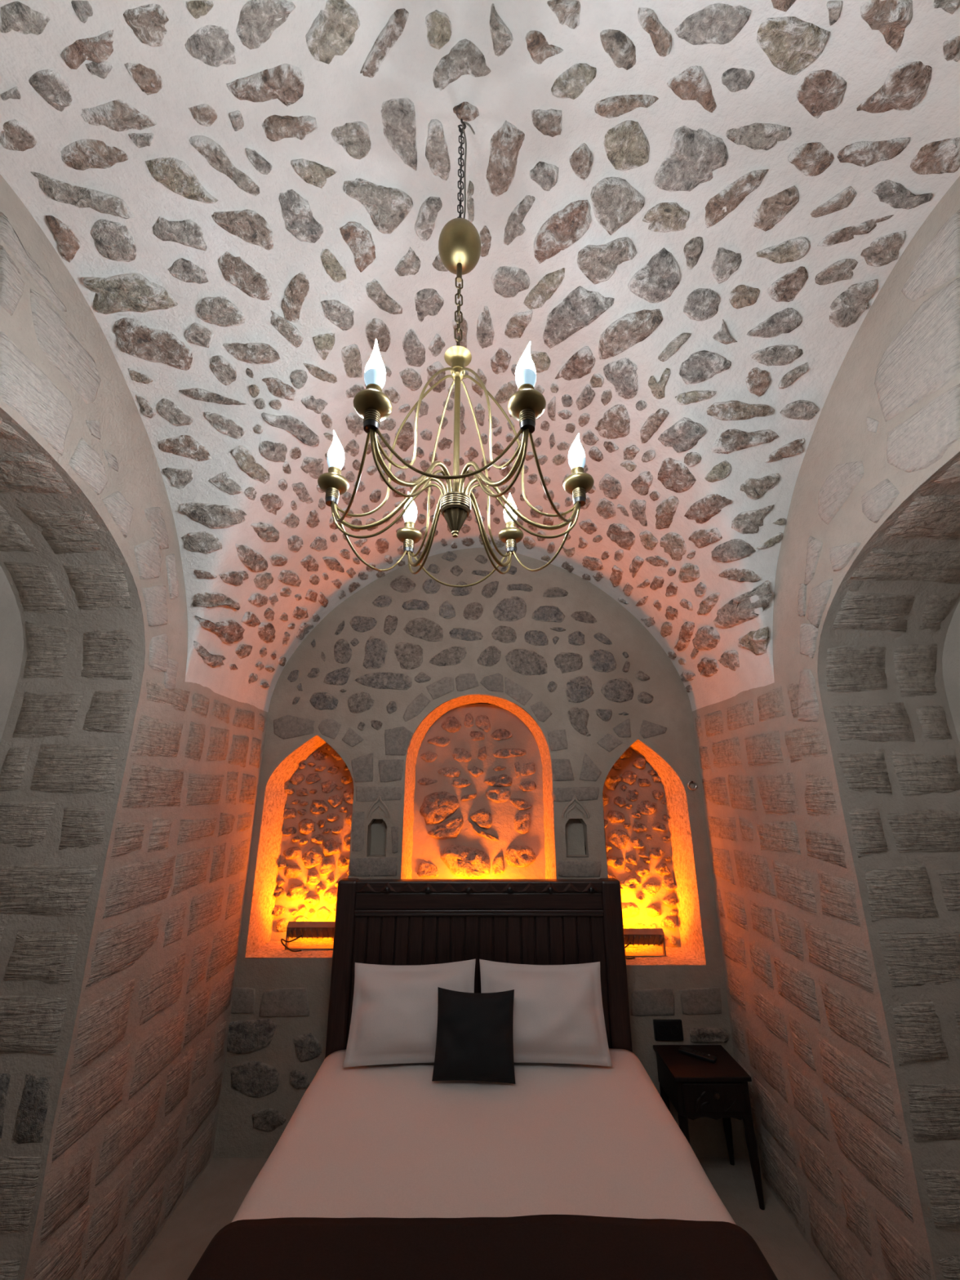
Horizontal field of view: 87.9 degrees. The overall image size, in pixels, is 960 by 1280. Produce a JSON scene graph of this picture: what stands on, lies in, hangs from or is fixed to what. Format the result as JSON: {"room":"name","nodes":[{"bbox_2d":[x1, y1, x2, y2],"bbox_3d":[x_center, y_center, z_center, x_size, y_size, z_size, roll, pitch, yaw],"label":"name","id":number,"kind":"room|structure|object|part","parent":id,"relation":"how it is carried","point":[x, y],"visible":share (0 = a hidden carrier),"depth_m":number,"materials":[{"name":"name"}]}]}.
{"room":"hotel bedroom","nodes":[
{"label":"hotel bedroom","id":0,"kind":"room"},
{"bbox_2d":[0,174,267,1279],"bbox_3d":[-1.515,0.253,0.716,0.494,3.337,4.524,0,-17,0],"label":"wall","id":1,"kind":"structure","parent":0,"point":[129,792],"depth_m":1.79,"materials":[{"name":"beige stone"}]},
{"bbox_2d":[0,0,959,711],"bbox_3d":[0.000,-0.849,1.041,2.570,1.345,4.519,0,-17,0],"label":"ceiling","id":2,"kind":"structure","parent":0,"point":[691,215],"depth_m":1.58,"materials":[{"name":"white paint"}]},
{"bbox_2d":[317,118,594,587],"bbox_3d":[-0.050,-0.824,1.185,0.574,1.322,0.505,0,-17,0],"label":"chandelier","id":3,"kind":"object","parent":2,"relation":"hanging from","point":[460,241],"visible":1,"depth_m":1.02,"materials":[{"name":"metal"}]},
{"bbox_2d":[328,466,341,474],"bbox_3d":[-0.305,-0.346,1.042,0.027,0.021,0.027,0,-17,0],"label":"socket","id":4,"kind":"object","parent":3,"relation":"attached to","point":[337,469],"depth_m":1.03,"materials":[{"name":"gold metal"}]},
{"bbox_3d":[-0.305,-0.416,1.063,0.035,0.068,0.035,0,-17,0],"label":"bulb","id":5,"kind":"part","parent":3,"relation":"part of","materials":[{"name":"white glass"}]},
{"bbox_3d":[-0.305,-0.369,1.049,0.036,0.030,0.036,0,-17,0],"label":"bulb","id":6,"kind":"part","parent":3,"relation":"part of","materials":[{"name":"white glass"}]},
{"bbox_2d":[365,383,382,391],"bbox_3d":[-0.177,-0.409,0.831,0.027,0.021,0.027,-9,-19,29],"label":"socket","id":7,"kind":"object","parent":3,"relation":"attached to","point":[372,387],"depth_m":0.82,"materials":[{"name":"gold metal"}]},
{"bbox_3d":[-0.177,-0.479,0.851,0.035,0.068,0.035,-9,-19,29],"label":"bulb","id":8,"kind":"part","parent":3,"relation":"part of","materials":[{"name":"white glass"}]},
{"bbox_3d":[-0.177,-0.432,0.837,0.036,0.030,0.036,-9,-19,29],"label":"bulb","id":9,"kind":"part","parent":3,"relation":"part of","materials":[{"name":"white glass"}]},
{"bbox_3d":[-0.185,-0.282,1.023,0.244,0.124,0.009,0,-17,0],"label":"arm","id":10,"kind":"part","parent":3,"relation":"part of","materials":[{"name":"gold metal"}]},
{"bbox_2d":[404,520,414,528],"bbox_3d":[-0.177,-0.283,1.254,0.027,0.021,0.027,9,-19,-29],"label":"socket","id":11,"kind":"object","parent":3,"relation":"attached to","point":[407,524],"depth_m":1.24,"materials":[{"name":"gold metal"}]},
{"bbox_3d":[-0.177,-0.306,1.261,0.036,0.030,0.036,9,-19,-29],"label":"bulb","id":12,"kind":"part","parent":3,"relation":"part of","materials":[{"name":"white glass"}]},
{"bbox_3d":[-0.177,-0.352,1.275,0.035,0.068,0.035,9,-19,-29],"label":"bulb","id":13,"kind":"part","parent":3,"relation":"part of","materials":[{"name":"white glass"}]},
{"bbox_3d":[-0.118,-0.315,0.911,0.009,0.124,0.244,-9,-19,29],"label":"arm","id":14,"kind":"part","parent":3,"relation":"part of","materials":[{"name":"gold metal"}]},
{"bbox_3d":[-0.118,-0.248,1.135,0.009,0.124,0.244,9,-19,-29],"label":"arm","id":15,"kind":"part","parent":3,"relation":"part of","materials":[{"name":"gold metal"}]},
{"bbox_3d":[-0.050,-0.447,1.073,0.013,0.330,0.013,0,-17,0],"label":"stem","id":16,"kind":"part","parent":3,"relation":"part of","materials":[{"name":"gold metal"}]},
{"bbox_3d":[-0.031,-1.217,1.304,0.037,0.418,0.008,0,-17,0],"label":"cord","id":17,"kind":"part","parent":3,"relation":"part of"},
{"bbox_3d":[0.018,-0.248,1.135,0.009,0.124,0.244,-9,-19,29],"label":"arm","id":18,"kind":"part","parent":3,"relation":"part of","materials":[{"name":"gold metal"}]},
{"bbox_3d":[0.018,-0.315,0.911,0.009,0.124,0.244,9,-19,-29],"label":"arm","id":19,"kind":"part","parent":3,"relation":"part of","materials":[{"name":"gold metal"}]},
{"bbox_3d":[0.077,-0.352,1.275,0.035,0.068,0.035,-9,-19,29],"label":"bulb","id":20,"kind":"part","parent":3,"relation":"part of","materials":[{"name":"white glass"}]},
{"bbox_2d":[505,520,515,527],"bbox_3d":[0.077,-0.283,1.254,0.027,0.021,0.027,-9,-19,29],"label":"socket","id":21,"kind":"object","parent":3,"relation":"attached to","point":[508,523],"depth_m":1.24,"materials":[{"name":"gold metal"}]},
{"bbox_3d":[0.077,-0.306,1.261,0.036,0.030,0.036,-9,-19,29],"label":"bulb","id":22,"kind":"part","parent":3,"relation":"part of","materials":[{"name":"white glass"}]},
{"bbox_3d":[0.085,-0.282,1.023,0.244,0.124,0.009,0,-17,0],"label":"arm","id":23,"kind":"part","parent":3,"relation":"part of","materials":[{"name":"gold metal"}]},
{"bbox_3d":[0.077,-0.479,0.851,0.035,0.068,0.035,9,-19,-29],"label":"bulb","id":24,"kind":"part","parent":3,"relation":"part of","materials":[{"name":"white glass"}]},
{"bbox_3d":[0.077,-0.432,0.837,0.036,0.030,0.036,9,-19,-29],"label":"bulb","id":25,"kind":"part","parent":3,"relation":"part of","materials":[{"name":"white glass"}]},
{"bbox_2d":[518,383,534,390],"bbox_3d":[0.077,-0.409,0.831,0.027,0.021,0.027,9,-19,-29],"label":"socket","id":26,"kind":"object","parent":3,"relation":"attached to","point":[521,386],"depth_m":0.82,"materials":[{"name":"gold metal"}]},
{"bbox_3d":[0.205,-0.416,1.063,0.035,0.068,0.035,0,-17,0],"label":"bulb","id":27,"kind":"part","parent":3,"relation":"part of","materials":[{"name":"white glass"}]},
{"bbox_3d":[0.205,-0.369,1.049,0.036,0.030,0.036,0,-17,0],"label":"bulb","id":28,"kind":"part","parent":3,"relation":"part of","materials":[{"name":"white glass"}]},
{"bbox_2d":[571,466,584,474],"bbox_3d":[0.205,-0.346,1.042,0.027,0.021,0.027,0,-17,0],"label":"socket","id":29,"kind":"object","parent":3,"relation":"attached to","point":[575,469],"depth_m":1.03,"materials":[{"name":"gold metal"}]},
{"bbox_2d":[213,547,746,1158],"bbox_3d":[-0.019,0.963,3.018,2.646,3.285,0.384,0,-17,0],"label":"wall","id":30,"kind":"structure","parent":0,"point":[557,690],"depth_m":3.02,"materials":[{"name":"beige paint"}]},
{"bbox_2d":[280,921,334,951],"bbox_3d":[-0.947,1.650,2.782,0.308,0.141,0.104,0,-17,0],"label":"lamp","id":31,"kind":"object","parent":30,"relation":"attached to","point":[298,930],"visible":0.96,"depth_m":2.77,"materials":[{"name":"metal"}]},
{"bbox_3d":[-1.079,1.666,2.790,0.008,0.115,0.028,0,-17,0],"label":"bracket arm","id":32,"kind":"part","parent":31,"relation":"part of","materials":[{"name":"metal"}]},
{"bbox_2d":[365,795,390,817],"bbox_3d":[-0.578,0.951,2.843,0.140,0.123,0.018,0,-17,0],"label":"hood","id":33,"kind":"object","parent":30,"relation":"attached to","point":[376,806],"depth_m":2.84,"materials":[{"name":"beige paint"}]},
{"bbox_2d":[561,795,589,817],"bbox_3d":[0.543,0.951,2.843,0.157,0.123,0.018,0,-17,0],"label":"hood","id":34,"kind":"object","parent":30,"relation":"attached to","point":[572,806],"depth_m":2.84,"materials":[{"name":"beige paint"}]},
{"bbox_2d":[623,928,666,959],"bbox_3d":[0.876,1.684,2.772,0.308,0.141,0.104,0,-17,0],"label":"lamp","id":35,"kind":"object","parent":30,"relation":"attached to","point":[633,936],"visible":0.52,"depth_m":2.77,"materials":[{"name":"metal"}]},
{"bbox_3d":[1.026,1.700,2.780,0.008,0.115,0.028,0,-17,0],"label":"bracket arm","id":36,"kind":"part","parent":35,"relation":"part of","materials":[{"name":"metal"}]},
{"bbox_2d":[653,1019,683,1040],"bbox_3d":[0.958,1.984,2.532,0.144,0.088,0.020,0,-17,0],"label":"wall socket","id":37,"kind":"object","parent":30,"relation":"attached to","point":[664,1029],"visible":1,"depth_m":2.52,"materials":[{"name":"black plastic"}]},
{"bbox_2d":[657,1025,666,1036],"bbox_3d":[0.923,1.982,2.525,0.048,0.048,0.004,0,-17,0],"label":"outlet","id":38,"kind":"object","parent":37,"relation":"attached to","point":[661,1029],"depth_m":2.52,"materials":[{"name":"black plastic"}]},
{"bbox_2d":[671,1025,680,1036],"bbox_3d":[0.993,1.982,2.525,0.048,0.048,0.004,0,-17,0],"label":"outlet","id":39,"kind":"object","parent":37,"relation":"attached to","point":[675,1029],"depth_m":2.52,"materials":[{"name":"black plastic"}]},
{"bbox_2d":[687,780,697,790],"bbox_3d":[1.222,0.839,2.876,0.054,0.055,0.036,0,-17,0],"label":"ring","id":40,"kind":"object","parent":30,"relation":"attached to","point":[690,781],"visible":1,"depth_m":2.86,"materials":[{"name":"metal"}]},
{"bbox_2d":[125,1156,835,1279],"bbox_3d":[0.000,1.843,0.233,3.705,0.007,4.604,0,-17,0],"label":"floor","id":41,"kind":"structure","parent":0,"point":[213,1202],"depth_m":2.04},
{"bbox_2d":[324,878,632,1058],"bbox_3d":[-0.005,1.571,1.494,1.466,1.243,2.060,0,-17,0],"label":"headboard","id":42,"kind":"object","parent":41,"relation":"on","point":[378,922],"visible":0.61,"depth_m":2.53,"materials":[{"name":"brown wood"}]},
{"bbox_3d":[-0.688,1.843,2.442,0.100,1.223,0.087,0,-17,0],"label":"post","id":43,"kind":"part","parent":42,"relation":"part of","materials":[{"name":"brown wood"}]},
{"bbox_3d":[-0.005,1.823,2.465,1.320,1.115,0.035,0,-17,0],"label":"headboard","id":44,"kind":"part","parent":42,"relation":"part of","materials":[{"name":"brown wood"}]},
{"bbox_3d":[-0.005,1.397,2.574,1.280,0.016,0.069,0,-17,0],"label":"moulding","id":45,"kind":"part","parent":42,"relation":"part of","materials":[{"name":"brown wood"}]},
{"bbox_3d":[-0.005,1.288,2.608,1.280,0.055,0.076,0,-17,0],"label":"rail","id":46,"kind":"part","parent":42,"relation":"part of","materials":[{"name":"brown wood"}]},
{"bbox_3d":[-0.005,1.413,2.571,1.280,0.013,0.064,0,-17,0],"label":"moulding","id":47,"kind":"part","parent":42,"relation":"part of","materials":[{"name":"brown wood"}]},
{"bbox_3d":[-0.005,1.354,2.591,1.280,0.076,0.061,0,-17,0],"label":"frieze rail","id":48,"kind":"part","parent":42,"relation":"part of","materials":[{"name":"brown wood"}]},
{"bbox_2d":[231,1048,735,1224],"bbox_3d":[0.008,1.838,1.357,1.542,0.416,1.980,0,-17,0],"label":"coverlet","id":49,"kind":"object","parent":42,"relation":"on","point":[391,1140],"visible":0.72,"depth_m":1.69,"materials":[{"name":"white fabric"}]},
{"bbox_2d":[342,959,475,1067],"bbox_3d":[-0.310,1.715,2.306,0.600,0.371,0.225,0,-17,1],"label":"pillow","id":50,"kind":"object","parent":49,"relation":"on","point":[394,1016],"visible":0.79,"depth_m":2.25,"materials":[{"name":"white fabric"}]},
{"bbox_2d":[431,986,515,1084],"bbox_3d":[-0.022,1.695,2.143,0.354,0.309,0.174,0,-17,-1],"label":"cushion","id":51,"kind":"object","parent":49,"relation":"on","point":[474,1042],"visible":1,"depth_m":2.10,"materials":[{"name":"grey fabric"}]},
{"bbox_2d":[186,1214,777,1279],"bbox_3d":[0.007,1.643,0.865,1.571,0.366,1.004,0,-17,0],"label":"throw blanket","id":52,"kind":"object","parent":49,"relation":"on","point":[535,1246],"visible":1,"depth_m":1.30,"materials":[{"name":"brown fabric"}]},
{"bbox_2d":[479,959,612,1066],"bbox_3d":[0.288,1.713,2.303,0.589,0.367,0.222,-1,-17,3],"label":"pillow","id":53,"kind":"object","parent":49,"relation":"on","point":[558,1018],"visible":0.84,"depth_m":2.25,"materials":[{"name":"white fabric"}]},
{"bbox_3d":[0.678,1.843,2.442,0.100,1.223,0.087,0,-17,0],"label":"post","id":54,"kind":"part","parent":42,"relation":"part of","materials":[{"name":"brown wood"}]},
{"bbox_2d":[653,1044,764,1209],"bbox_3d":[1.040,2.213,2.288,0.344,0.466,0.311,0,-17,0],"label":"nightstand","id":55,"kind":"object","parent":41,"relation":"on","point":[697,1088],"visible":0.85,"depth_m":2.22,"materials":[{"name":"black wood"}]},
{"bbox_3d":[0.896,2.319,2.387,0.046,0.320,0.047,0,-17,0],"label":"leg","id":56,"kind":"part","parent":55,"relation":"part of","materials":[{"name":"black wood"}]},
{"bbox_3d":[0.896,2.251,2.156,0.046,0.320,0.047,0,-17,0],"label":"leg","id":57,"kind":"part","parent":55,"relation":"part of","materials":[{"name":"black wood"}]},
{"bbox_2d":[678,1045,716,1063],"bbox_3d":[1.045,1.992,2.393,0.166,0.019,0.042,-13,-21,37],"label":"remote control","id":58,"kind":"object","parent":55,"relation":"on","point":[683,1050],"visible":1,"depth_m":2.38,"materials":[{"name":"black plastic"}]},
{"bbox_3d":[1.040,2.031,2.210,0.270,0.104,0.010,0,-17,0],"label":"drawer","id":59,"kind":"part","parent":55,"relation":"part of","materials":[{"name":"black wood"}]},
{"bbox_3d":[1.045,2.012,2.198,0.024,0.023,0.024,0,-17,0],"label":"knob","id":60,"kind":"part","parent":55,"relation":"part of","materials":[{"name":"brown wood"}]},
{"bbox_3d":[1.184,2.319,2.387,0.046,0.320,0.047,0,-17,0],"label":"leg","id":61,"kind":"part","parent":55,"relation":"part of","materials":[{"name":"black wood"}]},
{"bbox_3d":[1.108,2.051,2.195,0.058,0.050,0.005,0,-17,0],"label":"carved stem","id":62,"kind":"part","parent":55,"relation":"part of","materials":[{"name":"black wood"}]},
{"bbox_3d":[1.184,2.251,2.156,0.046,0.320,0.047,0,-17,0],"label":"leg","id":63,"kind":"part","parent":55,"relation":"part of","materials":[{"name":"black wood"}]},
{"bbox_2d":[692,173,959,1279],"bbox_3d":[1.515,0.252,0.718,0.494,3.334,4.525,0,-17,0],"label":"wall","id":64,"kind":"structure","parent":0,"point":[833,825],"depth_m":1.77,"materials":[{"name":"beige stone"}]}
]}

